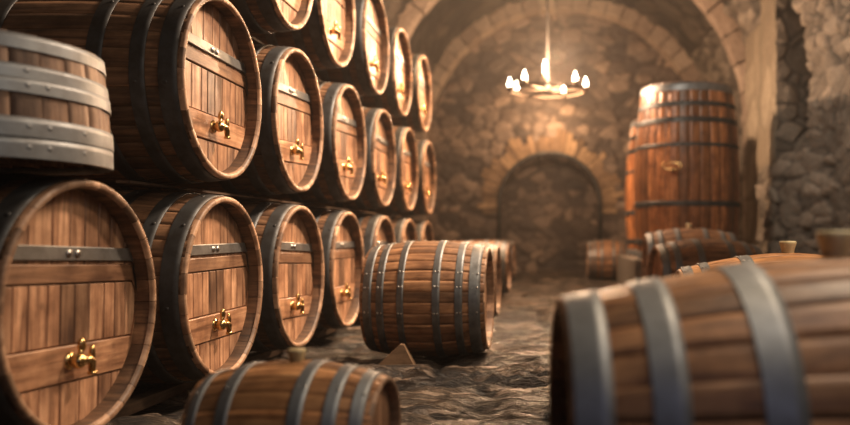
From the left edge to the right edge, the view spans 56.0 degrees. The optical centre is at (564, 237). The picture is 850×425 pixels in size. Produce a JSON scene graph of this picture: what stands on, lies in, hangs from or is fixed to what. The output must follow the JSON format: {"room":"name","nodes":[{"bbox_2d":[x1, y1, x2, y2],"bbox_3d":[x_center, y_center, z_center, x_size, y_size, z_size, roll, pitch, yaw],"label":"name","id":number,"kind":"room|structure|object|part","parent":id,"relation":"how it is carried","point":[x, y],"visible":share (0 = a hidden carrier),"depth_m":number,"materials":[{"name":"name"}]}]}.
{"room":"wine cellar","nodes":[
{"label":"wine cellar","id":0,"kind":"room"},
{"bbox_2d":[106,271,620,424],"bbox_3d":[0.000,0.912,9.300,7.600,0.182,20.600,0,0,0],"label":"floor","id":1,"kind":"structure","parent":0,"point":[507,383],"depth_m":5.04,"materials":[{"name":"stone"}]},
{"bbox_2d":[111,315,359,419],"bbox_3d":[-2.125,0.823,6.750,0.070,0.055,8.500,0,0,0],"label":"rail","id":2,"kind":"object","parent":1,"relation":"on","point":[137,403],"visible":0.33,"depth_m":4.12,"materials":[{"name":"brown wood"}]},
{"bbox_2d":[180,348,400,424],"bbox_3d":[-0.860,0.605,2.500,0.588,0.499,0.464,0,0,3],"label":"keg","id":3,"kind":"object","parent":1,"relation":"on","point":[296,390],"visible":1,"depth_m":2.36,"materials":[{"name":"brown wood"}]},
{"bbox_2d":[378,343,416,367],"bbox_3d":[-1.115,0.780,5.119,0.290,0.170,0.140,0,0,-6],"label":"chock","id":4,"kind":"object","parent":1,"relation":"on","point":[401,356],"visible":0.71,"depth_m":5.07,"materials":[{"name":"brown wood"}]},
{"bbox_2d":[359,240,493,356],"bbox_3d":[-0.965,0.435,5.620,0.848,0.839,0.839,0,0,0],"label":"barrel","id":5,"kind":"object","parent":1,"relation":"on","point":[432,298],"visible":0.98,"depth_m":5.27,"materials":[{"name":"brown wood"}]},
{"bbox_2d":[450,240,501,316],"bbox_3d":[-1.120,0.445,8.200,0.848,0.839,0.839,0,0,0],"label":"barrel","id":6,"kind":"object","parent":1,"relation":"on","point":[495,249],"visible":0.24,"depth_m":8.15,"materials":[{"name":"brown wood"}]},
{"bbox_2d":[469,240,510,293],"bbox_3d":[-1.250,0.445,11.600,0.848,0.839,0.839,0,0,0],"label":"barrel","id":7,"kind":"object","parent":1,"relation":"on","point":[505,250],"visible":0.26,"depth_m":11.38,"materials":[{"name":"brown wood"}]},
{"bbox_2d":[487,239,515,277],"bbox_3d":[-1.450,0.445,16.000,0.848,0.839,0.839,0,0,0],"label":"barrel","id":8,"kind":"object","parent":1,"relation":"on","point":[512,243],"visible":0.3,"depth_m":15.84,"materials":[{"name":"brown wood"}]},
{"bbox_2d":[497,151,601,240],"bbox_3d":[-0.380,-0.667,19.340,2.610,2.974,0.110,0,0,0],"label":"archway","id":9,"kind":"object","parent":1,"relation":"on","point":[544,153],"visible":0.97,"depth_m":19.30,"materials":[{"name":"stone"}]},
{"bbox_2d":[587,240,627,279],"bbox_3d":[0.880,0.455,16.000,0.848,0.839,0.839,0,0,0],"label":"barrel","id":10,"kind":"object","parent":1,"relation":"on","point":[601,254],"visible":0.74,"depth_m":15.66,"materials":[{"name":"brown wood"}]},
{"bbox_2d":[617,255,641,284],"bbox_3d":[1.925,0.621,13.050,1.850,0.598,3.900,0,0,0],"label":"stone plinth","id":11,"kind":"object","parent":1,"relation":"on","point":[629,268],"visible":0.21,"depth_m":12.48,"materials":[{"name":"beige stone"}]},
{"bbox_2d":[625,119,637,255],"bbox_3d":[1.860,-0.917,13.950,1.569,2.475,1.569,0,0,-23],"label":"tall vat","id":12,"kind":"object","parent":1,"relation":"on","point":[630,167],"visible":0.18,"depth_m":13.68,"materials":[{"name":"brown wood"}]},
{"bbox_2d":[634,81,739,258],"bbox_3d":[1.870,-1.018,12.000,1.609,2.675,1.609,0,0,-17],"label":"tall vat","id":13,"kind":"object","parent":1,"relation":"on","point":[687,166],"visible":0.76,"depth_m":11.33,"materials":[{"name":"brown wood"}]},
{"bbox_2d":[662,162,681,171],"bbox_3d":[1.551,-1.021,11.213,0.302,0.141,0.122,0,0,22],"label":"tap","id":14,"kind":"object","parent":13,"relation":"on","point":[669,166],"depth_m":11.23,"materials":[{"name":"gold metal"}]},
{"bbox_2d":[642,223,736,278],"bbox_3d":[1.620,0.330,10.200,1.158,1.043,0.982,0,0,0],"label":"barrel","id":15,"kind":"object","parent":1,"relation":"on","point":[651,239],"visible":0.32,"depth_m":9.97,"materials":[{"name":"brown wood"}]},
{"bbox_2d":[549,231,849,424],"bbox_3d":[0.675,0.416,1.950,1.388,0.869,0.806,0,0,-6],"label":"barrel","id":16,"kind":"object","parent":1,"relation":"on","point":[745,343],"visible":1,"depth_m":1.64,"materials":[{"name":"brown wood"}]},
{"bbox_2d":[647,239,762,278],"bbox_3d":[1.550,0.430,8.600,1.158,0.846,0.846,0,0,-8],"label":"barrel","id":17,"kind":"object","parent":1,"relation":"on","point":[664,260],"visible":0.44,"depth_m":8.34,"materials":[{"name":"brown wood"}]},
{"bbox_2d":[674,241,821,275],"bbox_3d":[1.200,0.432,4.202,1.188,0.834,0.770,0,0,0],"label":"barrel","id":18,"kind":"object","parent":1,"relation":"on","point":[787,247],"visible":0.12,"depth_m":4.12,"materials":[{"name":"brown wood"}]},
{"bbox_3d":[-2.575,0.822,6.750,0.070,0.055,8.500,0,0,0],"label":"rail","id":19,"kind":"object","parent":1,"relation":"on","visible":0},
{"bbox_2d":[0,172,155,424],"bbox_3d":[-2.475,0.265,2.990,1.312,1.051,1.051,0,0,0],"label":"wine cask","id":20,"kind":"object","parent":19,"relation":"on","point":[78,282],"visible":1,"depth_m":2.97,"materials":[{"name":"brown wood"}]},
{"bbox_2d":[0,29,113,175],"bbox_3d":[-2.235,-0.481,2.880,0.987,0.430,0.987,0,0,0],"label":"barrel","id":21,"kind":"object","parent":20,"relation":"on","point":[55,109],"visible":0.99,"depth_m":2.74,"materials":[{"name":"brown wood"}]},
{"bbox_2d":[64,338,96,374],"bbox_3d":[-1.864,0.456,3.001,0.078,0.148,0.104,0,0,0],"label":"tap","id":22,"kind":"object","parent":20,"relation":"on","point":[75,360],"depth_m":2.99,"materials":[{"name":"gold metal"}]},
{"bbox_2d":[115,190,262,385],"bbox_3d":[-2.477,0.265,4.220,1.312,1.052,1.052,0,0,0],"label":"wine cask","id":23,"kind":"object","parent":19,"relation":"on","point":[205,248],"visible":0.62,"depth_m":4.06,"materials":[{"name":"brown wood"}]},
{"bbox_2d":[212,308,231,334],"bbox_3d":[-1.865,0.455,4.242,0.078,0.146,0.106,0,0,0],"label":"tap","id":24,"kind":"object","parent":23,"relation":"on","point":[219,324],"depth_m":4.23,"materials":[{"name":"gold metal"}]},
{"bbox_2d":[116,180,416,218],"bbox_3d":[-2.125,-0.271,7.375,0.070,0.012,7.250,0,0,0],"label":"rail","id":25,"kind":"object","parent":23,"relation":"on","point":[129,182],"visible":0.93,"depth_m":4.90,"materials":[{"name":"brown wood"}]},
{"bbox_3d":[-2.575,-0.271,7.375,0.070,0.012,7.250,0,0,0],"label":"rail","id":26,"kind":"object","parent":23,"relation":"on","visible":0},
{"bbox_2d":[0,0,261,185],"bbox_3d":[-2.484,-0.807,4.220,1.312,1.052,1.052,0,0,0],"label":"wine cask","id":27,"kind":"object","parent":26,"relation":"on","point":[183,83],"visible":0.82,"depth_m":3.84,"materials":[{"name":"brown wood"}]},
{"bbox_2d":[210,111,230,138],"bbox_3d":[-1.873,-0.616,4.235,0.078,0.147,0.105,0,0,0],"label":"tap","id":28,"kind":"object","parent":27,"relation":"on","point":[217,126],"depth_m":4.22,"materials":[{"name":"gold metal"}]},
{"bbox_2d":[108,44,323,195],"bbox_3d":[-2.470,-0.807,5.380,1.312,1.051,1.051,0,0,0],"label":"wine cask","id":29,"kind":"object","parent":26,"relation":"on","point":[286,159],"visible":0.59,"depth_m":5.24,"materials":[{"name":"brown wood"}]},
{"bbox_2d":[290,138,304,159],"bbox_3d":[-1.859,-0.618,5.408,0.078,0.145,0.108,0,0,0],"label":"tap","id":30,"kind":"object","parent":29,"relation":"on","point":[295,150],"depth_m":5.39,"materials":[{"name":"gold metal"}]},
{"bbox_2d":[231,81,366,203],"bbox_3d":[-2.465,-0.807,6.630,1.312,1.051,1.051,0,0,0],"label":"wine cask","id":31,"kind":"object","parent":26,"relation":"on","point":[341,174],"visible":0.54,"depth_m":6.49,"materials":[{"name":"brown wood"}]},
{"bbox_2d":[343,157,353,173],"bbox_3d":[-1.853,-0.618,6.657,0.078,0.145,0.107,0,0,0],"label":"tap","id":32,"kind":"object","parent":31,"relation":"on","point":[346,166],"depth_m":6.64,"materials":[{"name":"gold metal"}]},
{"bbox_2d":[305,107,395,209],"bbox_3d":[-2.470,-0.807,7.900,1.312,1.052,1.052,0,0,0],"label":"wine cask","id":33,"kind":"object","parent":26,"relation":"on","point":[377,190],"visible":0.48,"depth_m":7.81,"materials":[{"name":"brown wood"}]},
{"bbox_2d":[378,170,386,184],"bbox_3d":[-1.859,-0.616,7.913,0.078,0.147,0.104,0,0,0],"label":"tap","id":34,"kind":"object","parent":33,"relation":"on","point":[380,176],"depth_m":7.90,"materials":[{"name":"gold metal"}]},
{"bbox_3d":[-2.575,-1.343,7.750,0.070,0.012,6.100,0,0,0],"label":"rail","id":35,"kind":"object","parent":33,"relation":"on","visible":0},
{"bbox_2d":[228,0,312,33],"bbox_3d":[-2.464,-1.879,5.150,1.312,1.052,1.052,0,0,0],"label":"wine cask","id":36,"kind":"object","parent":35,"relation":"on","point":[259,16],"visible":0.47,"depth_m":5.07,"materials":[{"name":"brown wood"}]},
{"bbox_2d":[250,0,355,69],"bbox_3d":[-2.476,-1.879,6.300,1.312,1.052,1.052,0,0,0],"label":"wine cask","id":37,"kind":"object","parent":35,"relation":"on","point":[327,38],"visible":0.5,"depth_m":6.16,"materials":[{"name":"brown wood"}]},
{"bbox_2d":[329,20,340,39],"bbox_3d":[-1.865,-1.689,6.322,0.078,0.146,0.106,0,0,0],"label":"tap","id":38,"kind":"object","parent":37,"relation":"on","point":[332,30],"depth_m":6.30,"materials":[{"name":"gold metal"}]},
{"bbox_2d":[314,0,388,96],"bbox_3d":[-2.456,-1.879,7.520,1.312,1.052,1.052,0,0,0],"label":"wine cask","id":39,"kind":"object","parent":35,"relation":"on","point":[367,70],"visible":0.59,"depth_m":7.39,"materials":[{"name":"brown wood"}]},
{"bbox_2d":[370,55,378,71],"bbox_3d":[-1.845,-1.688,7.533,0.078,0.147,0.104,0,0,0],"label":"tap","id":40,"kind":"object","parent":39,"relation":"on","point":[374,63],"depth_m":7.52,"materials":[{"name":"gold metal"}]},
{"bbox_2d":[359,26,411,117],"bbox_3d":[-2.483,-1.879,8.850,1.312,1.052,1.052,0,0,0],"label":"wine cask","id":41,"kind":"object","parent":35,"relation":"on","point":[396,97],"visible":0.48,"depth_m":8.76,"materials":[{"name":"brown wood"}]},
{"bbox_2d":[397,83,403,96],"bbox_3d":[-1.872,-1.688,8.866,0.078,0.147,0.105,0,0,0],"label":"tap","id":42,"kind":"object","parent":41,"relation":"on","point":[399,90],"depth_m":8.85,"materials":[{"name":"gold metal"}]},
{"bbox_2d":[390,54,431,132],"bbox_3d":[-2.471,-1.879,10.150,1.312,1.052,1.052,0,0,0],"label":"wine cask","id":43,"kind":"object","parent":35,"relation":"on","point":[418,118],"visible":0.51,"depth_m":9.96,"materials":[{"name":"brown wood"}]},
{"bbox_2d":[420,103,425,114],"bbox_3d":[-1.860,-1.689,10.172,0.078,0.146,0.106,0,0,0],"label":"tap","id":44,"kind":"object","parent":43,"relation":"on","point":[422,108],"depth_m":10.15,"materials":[{"name":"gold metal"}]},
{"bbox_2d":[348,126,417,213],"bbox_3d":[-2.477,-0.807,9.200,1.312,1.051,1.051,0,0,0],"label":"wine cask","id":45,"kind":"object","parent":26,"relation":"on","point":[404,197],"visible":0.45,"depth_m":9.14,"materials":[{"name":"brown wood"}]},
{"bbox_2d":[404,180,410,191],"bbox_3d":[-1.865,-0.618,9.228,0.078,0.145,0.108,0,0,0],"label":"tap","id":46,"kind":"object","parent":45,"relation":"on","point":[407,186],"depth_m":9.21,"materials":[{"name":"gold metal"}]},
{"bbox_2d":[370,139,435,216],"bbox_3d":[-2.463,-0.807,10.450,1.312,1.052,1.052,0,0,0],"label":"wine cask","id":47,"kind":"object","parent":26,"relation":"on","point":[426,192],"visible":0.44,"depth_m":10.36,"materials":[{"name":"brown wood"}]},
{"bbox_2d":[250,35,322,81],"bbox_3d":[-2.125,-1.343,7.750,0.070,0.012,6.100,0,0,0],"label":"rail","id":48,"kind":"object","parent":47,"relation":"on","point":[254,40],"visible":0.02,"depth_m":5.33,"materials":[{"name":"brown wood"}]},
{"bbox_2d":[425,187,429,197],"bbox_3d":[-1.852,-0.616,10.465,0.078,0.147,0.105,0,0,0],"label":"tap","id":49,"kind":"object","parent":47,"relation":"on","point":[427,192],"depth_m":10.46,"materials":[{"name":"gold metal"}]},
{"bbox_2d":[237,200,324,351],"bbox_3d":[-2.463,0.265,5.380,1.312,1.051,1.051,0,0,0],"label":"wine cask","id":50,"kind":"object","parent":19,"relation":"on","point":[289,237],"visible":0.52,"depth_m":5.28,"materials":[{"name":"brown wood"}]},
{"bbox_2d":[290,294,304,313],"bbox_3d":[-1.852,0.456,5.391,0.078,0.148,0.104,0,0,0],"label":"tap","id":51,"kind":"object","parent":50,"relation":"on","point":[295,305],"depth_m":5.38,"materials":[{"name":"gold metal"}]},
{"bbox_2d":[308,208,364,329],"bbox_3d":[-2.482,0.265,6.630,1.312,1.052,1.052,0,0,0],"label":"wine cask","id":52,"kind":"object","parent":19,"relation":"on","point":[340,231],"visible":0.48,"depth_m":6.57,"materials":[{"name":"brown wood"}]},
{"bbox_2d":[340,283,350,299],"bbox_3d":[-1.871,0.455,6.649,0.078,0.146,0.106,0,0,0],"label":"tap","id":53,"kind":"object","parent":52,"relation":"on","point":[344,292],"depth_m":6.63,"materials":[{"name":"gold metal"}]},
{"bbox_2d":[353,213,394,314],"bbox_3d":[-2.466,0.265,7.900,1.312,1.052,1.052,0,0,0],"label":"wine cask","id":54,"kind":"object","parent":19,"relation":"on","point":[376,230],"visible":0.17,"depth_m":7.68,"materials":[{"name":"brown wood"}]},
{"bbox_2d":[388,217,416,242],"bbox_3d":[-2.477,0.265,9.200,1.312,1.052,1.052,0,0,0],"label":"wine cask","id":55,"kind":"object","parent":19,"relation":"on","point":[404,229],"visible":0.09,"depth_m":9.03,"materials":[{"name":"brown wood"}]},
{"bbox_2d":[411,219,433,240],"bbox_3d":[-2.483,0.265,10.450,1.312,1.052,1.052,0,0,0],"label":"wine cask","id":56,"kind":"object","parent":19,"relation":"on","point":[424,231],"visible":0.1,"depth_m":10.32,"materials":[{"name":"brown wood"}]},
{"bbox_2d":[382,0,729,76],"bbox_3d":[-0.350,-4.106,9.300,6.923,3.812,20.609,0,0,0],"label":"ceiling","id":57,"kind":"structure","parent":0,"point":[448,19],"depth_m":17.58,"materials":[{"name":"stone"}]},
{"bbox_2d":[507,0,588,98],"bbox_3d":[-0.285,-4.160,12.800,1.348,3.580,1.304,0,0,0],"label":"chandelier","id":58,"kind":"object","parent":57,"relation":"hanging from","point":[547,89],"visible":1,"depth_m":12.79,"materials":[{"name":"brown metal"}]},
{"bbox_3d":[-0.636,-2.568,12.275,0.085,0.166,0.085,0,0,0],"label":"bulb","id":59,"kind":"part","parent":58,"relation":"part of","materials":[{"name":"white glass"}]},
{"bbox_3d":[-0.332,-2.809,12.779,0.061,0.238,0.061,0,0,0],"label":"bulb","id":60,"kind":"part","parent":58,"relation":"part of","materials":[{"name":"white glass"}]},
{"bbox_3d":[-0.290,-4.160,12.800,0.118,3.580,0.118,0,0,0],"label":"rod","id":61,"kind":"part","parent":58,"relation":"part of","materials":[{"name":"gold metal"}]},
{"bbox_3d":[0.162,-2.568,12.359,0.085,0.166,0.085,0,0,0],"label":"bulb","id":62,"kind":"part","parent":58,"relation":"part of","materials":[{"name":"white glass"}]},
{"bbox_3d":[0.340,-2.568,12.821,0.085,0.166,0.085,0,0,0],"label":"bulb","id":63,"kind":"part","parent":58,"relation":"part of","materials":[{"name":"white glass"}]},
{"bbox_2d":[427,5,712,272],"bbox_3d":[0.001,-2.590,20.085,7.802,7.020,1.265,0,0,0],"label":"wall","id":64,"kind":"structure","parent":0,"point":[549,205],"depth_m":19.55,"materials":[{"name":"stone"}]},
{"bbox_2d":[478,129,623,213],"bbox_3d":[-0.357,-1.655,19.721,3.710,2.192,0.652,0,0,0],"label":"trim","id":65,"kind":"structure","parent":64,"relation":"attached to","point":[563,141],"depth_m":19.46,"materials":[{"name":"stone"}]},
{"bbox_2d":[411,0,701,220],"bbox_3d":[-0.033,-2.659,19.369,7.984,7.162,0.833,0,0,0],"label":"stone arch","id":66,"kind":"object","parent":64,"relation":"attached to","point":[627,18],"depth_m":19.01,"materials":[{"name":"stone"}]},
{"bbox_2d":[690,0,849,256],"bbox_3d":[3.766,-1.945,9.300,1.569,5.730,20.600,0,0,0],"label":"wall","id":67,"kind":"structure","parent":0,"point":[808,192],"depth_m":11.49,"materials":[{"name":"stone"}]},
{"bbox_2d":[396,0,746,242],"bbox_3d":[-0.031,-2.616,15.046,8.016,7.077,0.375,0,0,0],"label":"trim","id":68,"kind":"structure","parent":67,"relation":"attached to","point":[724,26],"depth_m":14.90,"materials":[{"name":"stone"}]},
{"bbox_2d":[745,0,777,249],"bbox_3d":[3.846,-1.740,13.678,0.947,5.280,2.136,0,0,0],"label":"pillar","id":69,"kind":"structure","parent":67,"relation":"attached to","point":[760,46],"depth_m":13.64,"materials":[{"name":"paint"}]},
{"bbox_2d":[775,0,813,156],"bbox_3d":[4.000,-2.530,12.567,1.200,3.700,0.130,0,0,0],"label":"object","id":70,"kind":"structure","parent":67,"relation":"attached to","point":[793,88],"depth_m":12.57,"materials":[{"name":"stone"}]}
]}

